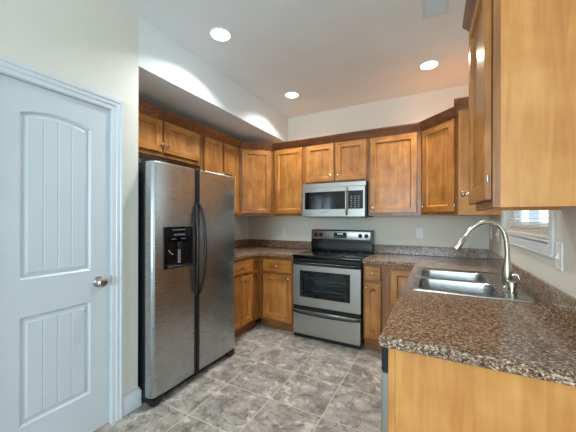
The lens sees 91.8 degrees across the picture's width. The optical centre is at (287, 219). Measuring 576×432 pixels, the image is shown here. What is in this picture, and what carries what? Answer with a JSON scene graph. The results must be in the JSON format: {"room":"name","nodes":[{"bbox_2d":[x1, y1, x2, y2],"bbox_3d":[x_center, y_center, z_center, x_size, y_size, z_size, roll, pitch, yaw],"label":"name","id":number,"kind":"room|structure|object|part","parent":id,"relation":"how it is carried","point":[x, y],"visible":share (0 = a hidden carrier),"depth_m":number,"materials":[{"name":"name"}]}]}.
{"room":"kitchen","nodes":[
{"label":"kitchen","id":0,"kind":"room"},
{"bbox_2d":[0,0,138,394],"bbox_3d":[-2.217,-0.058,-0.103,0.120,2.738,4.738,0,0,28],"label":"wall","id":1,"kind":"structure","parent":0,"point":[93,45],"depth_m":1.74,"materials":[{"name":"beige paint"}]},
{"bbox_2d":[0,74,109,431],"bbox_3d":[-1.264,0.301,1.544,0.103,2.001,0.550,0,0,28],"label":"door","id":2,"kind":"structure","parent":1,"relation":"in","point":[55,147],"depth_m":1.53,"materials":[{"name":"white wood"}]},
{"bbox_3d":[-1.284,0.780,1.555,0.012,0.557,0.330,0,0,28],"label":"panel","id":3,"kind":"part","parent":2,"relation":"part of","materials":[{"name":"white wood"}]},
{"bbox_3d":[-1.282,-0.133,1.555,0.012,0.886,0.330,0,0,28],"label":"panel","id":4,"kind":"part","parent":2,"relation":"part of","materials":[{"name":"white wood"}]},
{"bbox_3d":[-1.151,0.388,1.718,0.068,0.066,0.066,0,0,28],"label":"knob","id":5,"kind":"part","parent":2,"relation":"part of","materials":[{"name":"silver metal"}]},
{"bbox_2d":[0,56,123,423],"bbox_3d":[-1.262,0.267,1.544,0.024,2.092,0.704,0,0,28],"label":"trim","id":6,"kind":"structure","parent":1,"relation":"attached to","point":[7,66],"depth_m":1.80,"materials":[{"name":"white wood"}]},
{"bbox_2d":[123,387,140,416],"bbox_3d":[-1.081,1.248,1.918,0.036,0.132,0.132,0,0,28],"label":"baseboard","id":7,"kind":"structure","parent":1,"relation":"attached to","point":[131,400],"depth_m":1.91,"materials":[{"name":"white wood"}]},
{"bbox_2d":[138,158,247,239],"bbox_3d":[-1.211,-0.056,3.242,0.120,2.738,2.355,0,0,28],"label":"wall","id":8,"kind":"structure","parent":0,"point":[242,221],"depth_m":4.11,"materials":[{"name":"beige paint"}]},
{"bbox_2d":[138,112,199,166],"bbox_3d":[-1.261,-0.765,2.632,0.356,0.387,0.915,0,0,28],"label":"upper cabinet","id":9,"kind":"object","parent":8,"relation":"attached to","point":[158,139],"visible":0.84,"depth_m":2.61,"materials":[{"name":"brown wood"}]},
{"bbox_3d":[-1.251,-0.753,2.361,0.020,0.291,0.421,0,0,28],"label":"door","id":10,"kind":"part","parent":9,"relation":"part of","materials":[{"name":"brown wood"}]},
{"bbox_3d":[-1.041,-0.753,2.757,0.020,0.291,0.433,0,0,28],"label":"door","id":11,"kind":"part","parent":9,"relation":"part of","materials":[{"name":"brown wood"}]},
{"bbox_2d":[188,135,238,215],"bbox_3d":[-0.889,-0.501,3.333,0.356,0.914,0.669,0,0,28],"label":"upper cabinet","id":12,"kind":"object","parent":8,"relation":"attached to","point":[218,157],"visible":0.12,"depth_m":3.23,"materials":[{"name":"brown wood"}]},
{"bbox_3d":[-0.839,-0.485,3.138,0.020,0.826,0.285,0,0,28],"label":"door","id":13,"kind":"part","parent":12,"relation":"part of","materials":[{"name":"brown wood"}]},
{"bbox_3d":[-0.692,-0.485,3.415,0.020,0.826,0.272,0,0,28],"label":"door","id":14,"kind":"part","parent":12,"relation":"part of","materials":[{"name":"brown wood"}]},
{"bbox_2d":[138,17,287,143],"bbox_3d":[-0.827,-1.251,3.107,0.680,0.346,2.235,0,0,28],"label":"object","id":15,"kind":"structure","parent":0,"point":[173,79],"depth_m":2.60,"materials":[{"name":"white paint"}]},
{"bbox_2d":[93,318,381,431],"bbox_3d":[0.198,1.367,-0.122,5.770,0.100,7.213,0,0,28],"label":"floor","id":16,"kind":"structure","parent":0,"point":[274,379],"depth_m":2.11,"materials":[{"name":"tile"}]},
{"bbox_2d":[138,158,234,406],"bbox_3d":[-1.026,0.442,2.479,0.853,1.744,0.901,0,0,28],"label":"refrigerator","id":17,"kind":"object","parent":16,"relation":"on","point":[186,216],"visible":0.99,"depth_m":2.12,"materials":[{"name":"silver metal"}]},
{"bbox_3d":[-0.875,0.419,2.101,0.081,1.652,0.376,0,0,28],"label":"door","id":18,"kind":"part","parent":17,"relation":"part of","materials":[{"name":"silver metal"}]},
{"bbox_3d":[-0.730,0.244,2.240,0.023,0.747,0.066,0,0,-35],"label":"handle","id":19,"kind":"part","parent":17,"relation":"part of","materials":[{"name":"black plastic"}]},
{"bbox_3d":[-0.698,0.244,2.276,0.084,0.749,0.022,0,0,19],"label":"handle","id":20,"kind":"part","parent":17,"relation":"part of","materials":[{"name":"black plastic"}]},
{"bbox_3d":[-0.650,0.419,2.524,0.081,1.652,0.468,0,0,28],"label":"door","id":21,"kind":"part","parent":17,"relation":"part of","materials":[{"name":"silver metal"}]},
{"bbox_2d":[234,256,258,337],"bbox_3d":[-0.745,0.877,3.285,0.662,0.876,0.616,0,0,28],"label":"base cabinet","id":22,"kind":"object","parent":16,"relation":"on","point":[246,270],"visible":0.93,"depth_m":3.18,"materials":[{"name":"brown wood"}]},
{"bbox_3d":[-0.573,0.914,2.996,0.020,0.542,0.210,0,0,28],"label":"door","id":23,"kind":"part","parent":22,"relation":"part of","materials":[{"name":"brown wood"}]},
{"bbox_3d":[-0.520,0.540,3.094,0.020,0.140,0.432,0,0,28],"label":"drawer","id":24,"kind":"part","parent":22,"relation":"part of","materials":[{"name":"brown wood"}]},
{"bbox_3d":[-0.469,0.914,3.192,0.020,0.542,0.210,0,0,28],"label":"door","id":25,"kind":"part","parent":22,"relation":"part of","materials":[{"name":"brown wood"}]},
{"bbox_2d":[234,239,310,259],"bbox_3d":[-0.416,0.369,3.431,1.104,0.140,1.271,0,0,28],"label":"countertop","id":26,"kind":"structure","parent":22,"relation":"on","point":[244,248],"depth_m":3.80,"materials":[{"name":"brown stone"}]},
{"bbox_2d":[259,255,293,330],"bbox_3d":[-0.005,0.878,3.557,0.494,0.876,0.662,0,0,28],"label":"base cabinet","id":27,"kind":"object","parent":16,"relation":"on","point":[276,306],"visible":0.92,"depth_m":3.30,"materials":[{"name":"brown wood"}]},
{"bbox_3d":[-0.127,0.552,3.296,0.391,0.143,0.020,0,0,28],"label":"drawer","id":28,"kind":"part","parent":27,"relation":"part of","materials":[{"name":"brown wood"}]},
{"bbox_3d":[-0.128,0.926,3.296,0.391,0.530,0.020,0,0,28],"label":"door","id":29,"kind":"part","parent":27,"relation":"part of","materials":[{"name":"brown wood"}]},
{"bbox_2d":[293,229,373,349],"bbox_3d":[0.531,0.725,3.222,0.760,1.184,0.724,0,0,28],"label":"range","id":30,"kind":"object","parent":16,"relation":"on","point":[327,277],"visible":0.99,"depth_m":3.03,"materials":[{"name":"silver metal"}]},
{"bbox_3d":[0.397,0.463,2.968,0.752,0.077,0.036,0,0,28],"label":"vent trim","id":31,"kind":"part","parent":30,"relation":"part of","materials":[{"name":"black metal"}]},
{"bbox_3d":[0.398,1.137,2.972,0.752,0.264,0.029,0,0,28],"label":"storage drawer","id":32,"kind":"part","parent":30,"relation":"part of","materials":[{"name":"silver metal"}]},
{"bbox_3d":[0.382,1.023,2.942,0.758,0.038,0.054,0,0,28],"label":"handle","id":33,"kind":"part","parent":30,"relation":"part of","materials":[{"name":"black plastic"}]},
{"bbox_2d":[293,261,360,314],"bbox_3d":[0.482,0.709,3.129,0.752,0.487,0.513,0,0,28],"label":"oven","id":34,"kind":"object","parent":30,"relation":"in","point":[328,286],"depth_m":3.00,"materials":[{"name":"silver metal"}]},
{"bbox_3d":[0.407,1.292,2.991,0.748,0.038,0.028,0,0,28],"label":"kick plate","id":35,"kind":"part","parent":30,"relation":"part of","materials":[{"name":"black plastic"}]},
{"bbox_3d":[0.399,0.978,2.974,0.752,0.047,0.026,0,0,28],"label":"drawer trim","id":36,"kind":"part","parent":30,"relation":"part of","materials":[{"name":"metal"}]},
{"bbox_2d":[293,250,371,261],"bbox_3d":[0.515,0.408,3.190,0.760,0.026,0.558,0,0,28],"label":"cooktop","id":37,"kind":"object","parent":30,"relation":"in","point":[314,255],"depth_m":3.06,"materials":[{"name":"black glass"}]},
{"bbox_3d":[0.640,0.198,3.425,0.736,0.103,0.010,0,0,28],"label":"control panel","id":38,"kind":"part","parent":30,"relation":"part of","materials":[{"name":"silver metal"}]},
{"bbox_2d":[363,263,388,349],"bbox_3d":[1.002,0.880,3.022,0.242,0.876,0.662,0,0,28],"label":"base cabinet","id":39,"kind":"object","parent":16,"relation":"on","point":[375,276],"visible":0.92,"depth_m":2.77,"materials":[{"name":"brown wood"}]},
{"bbox_3d":[0.845,0.538,2.780,0.152,0.140,0.020,0,0,28],"label":"drawer","id":40,"kind":"part","parent":39,"relation":"part of","materials":[{"name":"brown wood"}]},
{"bbox_3d":[0.846,0.913,2.779,0.156,0.550,0.020,0,0,28],"label":"door","id":41,"kind":"part","parent":39,"relation":"part of","materials":[{"name":"brown wood"}]},
{"bbox_2d":[381,347,387,431],"bbox_3d":[0.747,0.884,1.135,0.632,0.868,0.598,0,0,28],"label":"dishwasher","id":42,"kind":"object","parent":16,"relation":"on","point":[384,376],"visible":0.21,"depth_m":1.01,"materials":[{"name":"silver metal"}]},
{"bbox_2d":[388,265,412,317],"bbox_3d":[1.506,0.882,2.773,0.880,0.876,0.629,0,0,28],"label":"base cabinet","id":43,"kind":"object","parent":16,"relation":"on","point":[398,275],"visible":0.16,"depth_m":2.67,"materials":[{"name":"brown wood"}]},
{"bbox_3d":[1.092,0.836,2.648,0.223,0.705,0.020,0,0,28],"label":"door","id":44,"kind":"part","parent":43,"relation":"part of","materials":[{"name":"brown wood"}]},
{"bbox_2d":[362,244,575,386],"bbox_3d":[0.967,0.372,2.017,1.128,0.140,2.471,0,0,28],"label":"countertop","id":45,"kind":"structure","parent":43,"relation":"on","point":[532,340],"depth_m":1.07,"materials":[{"name":"brown stone"}]},
{"bbox_2d":[410,267,538,302],"bbox_3d":[1.144,0.481,1.829,0.574,0.168,0.835,0,0,28],"label":"sink","id":46,"kind":"object","parent":45,"relation":"in","point":[447,281],"visible":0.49,"depth_m":1.81,"materials":[{"name":"silver metal"}]},
{"bbox_3d":[1.178,0.483,2.003,0.400,0.164,0.332,0,0,28],"label":"bowl","id":47,"kind":"part","parent":46,"relation":"part of","materials":[{"name":"silver metal"}]},
{"bbox_3d":[1.005,0.482,1.668,0.408,0.164,0.340,0,0,28],"label":"bowl","id":48,"kind":"part","parent":46,"relation":"part of","materials":[{"name":"silver metal"}]},
{"bbox_2d":[506,280,517,293],"bbox_3d":[1.220,0.368,1.520,0.050,0.062,0.050,0,0,28],"label":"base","id":49,"kind":"object","parent":46,"relation":"on","point":[511,285],"visible":1,"depth_m":1.50,"materials":[{"name":"silver metal"}]},
{"bbox_2d":[453,220,520,288],"bbox_3d":[1.180,0.202,1.672,0.331,0.395,0.060,0,0,28],"label":"faucet","id":50,"kind":"object","parent":45,"relation":"on","point":[507,270],"visible":0.94,"depth_m":1.62,"materials":[{"name":"silver metal"}]},
{"bbox_3d":[1.185,0.112,1.669,0.228,0.215,0.025,0,0,28],"label":"spout","id":51,"kind":"part","parent":50,"relation":"part of","materials":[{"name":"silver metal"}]},
{"bbox_3d":[1.302,0.323,1.601,0.048,0.038,0.033,0,0,28],"label":"lever","id":52,"kind":"part","parent":50,"relation":"part of","materials":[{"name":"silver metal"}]},
{"bbox_2d":[388,348,575,431],"bbox_3d":[0.628,0.880,0.838,0.620,0.876,0.017,0,0,28],"label":"end panel","id":53,"kind":"object","parent":16,"relation":"on","point":[426,393],"visible":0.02,"depth_m":0.87,"materials":[{"name":"brown wood"}]},
{"bbox_2d":[115,0,468,117],"bbox_3d":[0.205,-1.472,-0.122,5.770,0.100,7.213,0,0,28],"label":"ceiling","id":54,"kind":"structure","parent":0,"point":[335,54],"depth_m":2.28,"materials":[{"name":"white paint"}]},
{"bbox_2d":[208,27,231,41],"bbox_3d":[-0.520,-1.420,2.149,0.180,0.006,0.180,0,0,28],"label":"recessed light","id":55,"kind":"object","parent":54,"relation":"in","point":[220,34],"visible":1,"depth_m":2.14,"materials":[{"name":"white glass"}]},
{"bbox_2d":[284,91,299,98],"bbox_3d":[0.046,-1.418,3.193,0.180,0.006,0.180,0,0,28],"label":"recessed light","id":56,"kind":"object","parent":54,"relation":"in","point":[292,94],"visible":1,"depth_m":3.19,"materials":[{"name":"white glass"}]},
{"bbox_2d":[418,59,439,70],"bbox_3d":[1.297,-1.416,2.567,0.180,0.006,0.180,0,0,28],"label":"recessed light","id":57,"kind":"object","parent":54,"relation":"in","point":[429,64],"visible":1,"depth_m":2.56,"materials":[{"name":"white glass"}]},
{"bbox_2d":[422,0,448,19],"bbox_3d":[0.953,-1.415,1.806,0.156,0.008,0.310,0,0,28],"label":"ceiling vent","id":58,"kind":"object","parent":54,"relation":"in","point":[430,8],"visible":1,"depth_m":1.87,"materials":[{"name":"grey plastic"}]},
{"bbox_2d":[248,84,488,248],"bbox_3d":[0.750,-0.051,3.602,3.245,2.738,0.120,0,0,28],"label":"wall","id":59,"kind":"structure","parent":0,"point":[438,231],"depth_m":3.32,"materials":[{"name":"beige paint"}]},
{"bbox_2d":[239,149,271,215],"bbox_3d":[-0.477,-0.500,3.841,0.611,0.914,0.608,0,0,28],"label":"upper cabinet","id":60,"kind":"object","parent":59,"relation":"attached to","point":[255,166],"visible":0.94,"depth_m":3.62,"materials":[{"name":"brown wood"}]},
{"bbox_2d":[234,239,310,248],"bbox_3d":[-0.416,0.350,3.431,1.104,0.102,1.271,0,0,28],"label":"backsplash","id":61,"kind":"structure","parent":59,"relation":"attached to","point":[244,242],"depth_m":3.99,"materials":[{"name":"brown stone"}]},
{"bbox_2d":[282,228,285,235],"bbox_3d":[-0.056,0.181,3.957,0.072,0.120,0.008,0,0,28],"label":"wall outlet","id":62,"kind":"object","parent":59,"relation":"attached to","point":[283,229],"visible":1,"depth_m":3.95,"materials":[{"name":"white plastic"}]},
{"bbox_2d":[272,147,304,215],"bbox_3d":[0.063,-0.499,3.696,0.478,0.914,0.356,0,0,28],"label":"upper cabinet","id":63,"kind":"object","parent":59,"relation":"attached to","point":[288,165],"visible":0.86,"depth_m":3.58,"materials":[{"name":"brown wood"}]},
{"bbox_2d":[305,139,368,183],"bbox_3d":[0.615,-0.690,3.402,0.768,0.530,0.356,0,0,28],"label":"upper cabinet","id":64,"kind":"object","parent":59,"relation":"attached to","point":[347,161],"visible":0.91,"depth_m":3.26,"materials":[{"name":"brown wood"}]},
{"bbox_3d":[0.386,-0.673,3.370,0.354,0.444,0.020,0,0,28],"label":"door","id":65,"kind":"part","parent":64,"relation":"part of","materials":[{"name":"brown wood"}]},
{"bbox_2d":[302,181,372,217],"bbox_3d":[0.589,-0.221,3.358,0.762,0.398,0.454,0,0,28],"label":"microwave","id":66,"kind":"object","parent":64,"relation":"attached to","point":[339,199],"visible":0.99,"depth_m":3.19,"materials":[{"name":"silver metal"}]},
{"bbox_3d":[0.648,-0.203,3.104,0.023,0.317,0.060,0,0,28],"label":"handle","id":67,"kind":"part","parent":66,"relation":"part of","materials":[{"name":"silver metal"}]},
{"bbox_3d":[0.752,-0.217,3.091,0.164,0.204,0.021,0,0,28],"label":"control panel","id":68,"kind":"part","parent":66,"relation":"part of","materials":[{"name":"black glass"}]},
{"bbox_3d":[0.717,-0.672,3.195,0.354,0.444,0.020,0,0,28],"label":"door","id":69,"kind":"part","parent":64,"relation":"part of","materials":[{"name":"brown wood"}]},
{"bbox_2d":[368,132,421,215],"bbox_3d":[1.190,-0.496,3.097,0.531,0.914,0.356,0,0,28],"label":"upper cabinet","id":70,"kind":"object","parent":59,"relation":"attached to","point":[394,161],"visible":0.94,"depth_m":2.97,"materials":[{"name":"brown wood"}]},
{"bbox_2d":[416,228,422,238],"bbox_3d":[1.481,0.159,3.140,0.072,0.120,0.008,0,0,28],"label":"wall outlet","id":71,"kind":"object","parent":59,"relation":"attached to","point":[419,231],"visible":1,"depth_m":3.14,"materials":[{"name":"white plastic"}]},
{"bbox_2d":[421,109,500,215],"bbox_3d":[1.636,-0.495,2.719,0.611,0.914,0.608,0,0,28],"label":"upper cabinet","id":72,"kind":"object","parent":59,"relation":"attached to","point":[445,146],"visible":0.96,"depth_m":2.55,"materials":[{"name":"brown wood"}]},
{"bbox_3d":[1.420,-0.480,2.652,0.020,0.826,0.371,0,0,-17],"label":"door","id":73,"kind":"part","parent":72,"relation":"part of","materials":[{"name":"brown wood"}]},
{"bbox_3d":[1.440,-0.496,2.658,0.019,0.914,0.423,0,0,-17],"label":"frame","id":74,"kind":"part","parent":72,"relation":"part of","materials":[{"name":"brown wood"}]},
{"bbox_2d":[454,96,468,110],"bbox_3d":[1.606,-1.000,2.370,0.338,0.094,0.073,0,0,28],"label":"crown molding","id":75,"kind":"structure","parent":72,"relation":"attached to","point":[462,103],"depth_m":2.41,"materials":[{"name":"brown wood"}]},
{"bbox_2d":[489,206,575,298],"bbox_3d":[1.490,-0.050,1.702,0.085,2.738,2.543,0,0,28],"label":"wall","id":76,"kind":"structure","parent":0,"point":[543,267],"depth_m":1.25,"materials":[{"name":"beige paint"}]},
{"bbox_2d":[374,244,575,327],"bbox_3d":[0.967,0.353,2.017,1.128,0.102,2.471,0,0,28],"label":"backsplash","id":77,"kind":"structure","parent":76,"relation":"attached to","point":[563,304],"depth_m":1.72,"materials":[{"name":"brown stone"}]},
{"bbox_2d":[496,227,498,240],"bbox_3d":[1.819,0.130,2.431,0.016,0.120,0.072,0,0,28],"label":"light switch","id":78,"kind":"object","parent":76,"relation":"attached to","point":[497,228],"visible":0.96,"depth_m":2.41,"materials":[{"name":"white plastic"}]},
{"bbox_2d":[461,0,575,210],"bbox_3d":[0.908,-0.513,1.091,0.368,0.946,0.566,0,0,28],"label":"upper cabinet","id":79,"kind":"object","parent":76,"relation":"attached to","point":[522,53],"visible":1,"depth_m":0.91,"materials":[{"name":"brown wood"}]},
{"bbox_3d":[0.912,-0.940,1.089,0.354,0.092,0.566,0,0,28],"label":"crown","id":80,"kind":"part","parent":79,"relation":"part of","materials":[{"name":"brown wood"}]},
{"bbox_3d":[0.787,-0.481,1.155,0.020,0.826,0.414,0,0,26],"label":"door","id":81,"kind":"part","parent":79,"relation":"part of","materials":[{"name":"brown wood"}]},
{"bbox_3d":[0.811,-0.497,1.143,0.020,0.914,0.458,0,0,28],"label":"frame","id":82,"kind":"part","parent":79,"relation":"part of","materials":[{"name":"brown wood"}]},
{"bbox_2d":[502,210,554,258],"bbox_3d":[1.486,-0.336,1.711,0.100,1.029,1.073,0,0,28],"label":"window","id":83,"kind":"structure","parent":76,"relation":"in","point":[542,246],"depth_m":1.49,"materials":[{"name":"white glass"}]},
{"bbox_3d":[1.498,-0.345,1.704,0.020,0.887,0.941,0,0,28],"label":"sash","id":84,"kind":"part","parent":83,"relation":"part of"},
{"bbox_3d":[1.487,-0.342,1.710,0.096,0.917,0.965,0,0,28],"label":"frame","id":85,"kind":"part","parent":83,"relation":"part of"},
{"bbox_2d":[507,210,547,238],"bbox_3d":[1.471,-0.344,1.719,0.036,0.881,0.929,0,0,28],"label":"window blind","id":86,"kind":"object","parent":83,"relation":"attached to","point":[541,231],"visible":0.18,"depth_m":1.61,"materials":[{"name":"beige plastic"}]},
{"bbox_3d":[1.470,0.086,1.719,0.032,0.020,0.929,0,0,28],"label":"rail","id":87,"kind":"part","parent":86,"relation":"part of","materials":[{"name":"beige plastic"}]},
{"bbox_2d":[555,242,562,270],"bbox_3d":[1.173,0.161,1.214,0.016,0.120,0.072,0,0,28],"label":"light switch","id":88,"kind":"object","parent":76,"relation":"attached to","point":[558,246],"visible":1,"depth_m":1.20,"materials":[{"name":"white plastic"}]},
{"bbox_3d":[-1.435,-0.056,2.096,0.560,2.738,0.120,0,0,28],"label":"wall","id":89,"kind":"structure","parent":0,"visible":0},
{"bbox_2d":[138,100,457,151],"bbox_3d":[-0.017,-0.942,2.995,2.884,0.092,1.439,0,0,-6],"label":"crown molding","id":90,"kind":"structure","parent":89,"relation":"attached to","point":[145,108],"depth_m":3.00,"materials":[{"name":"brown wood"}]},
{"label":"outside","id":91,"kind":"structure","parent":0,"visible":0},
{"bbox_3d":[45.964,2.020,21.644,59.105,0.200,78.650,0,0,28],"label":"ground","id":92,"kind":"structure","parent":91,"visible":0},
{"bbox_2d":[520,210,547,226],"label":"window","id":93,"kind":"structure","parent":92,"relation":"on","point":[534,215],"depth_m":16.95,"materials":[{"name":"clear glass"}]}
]}

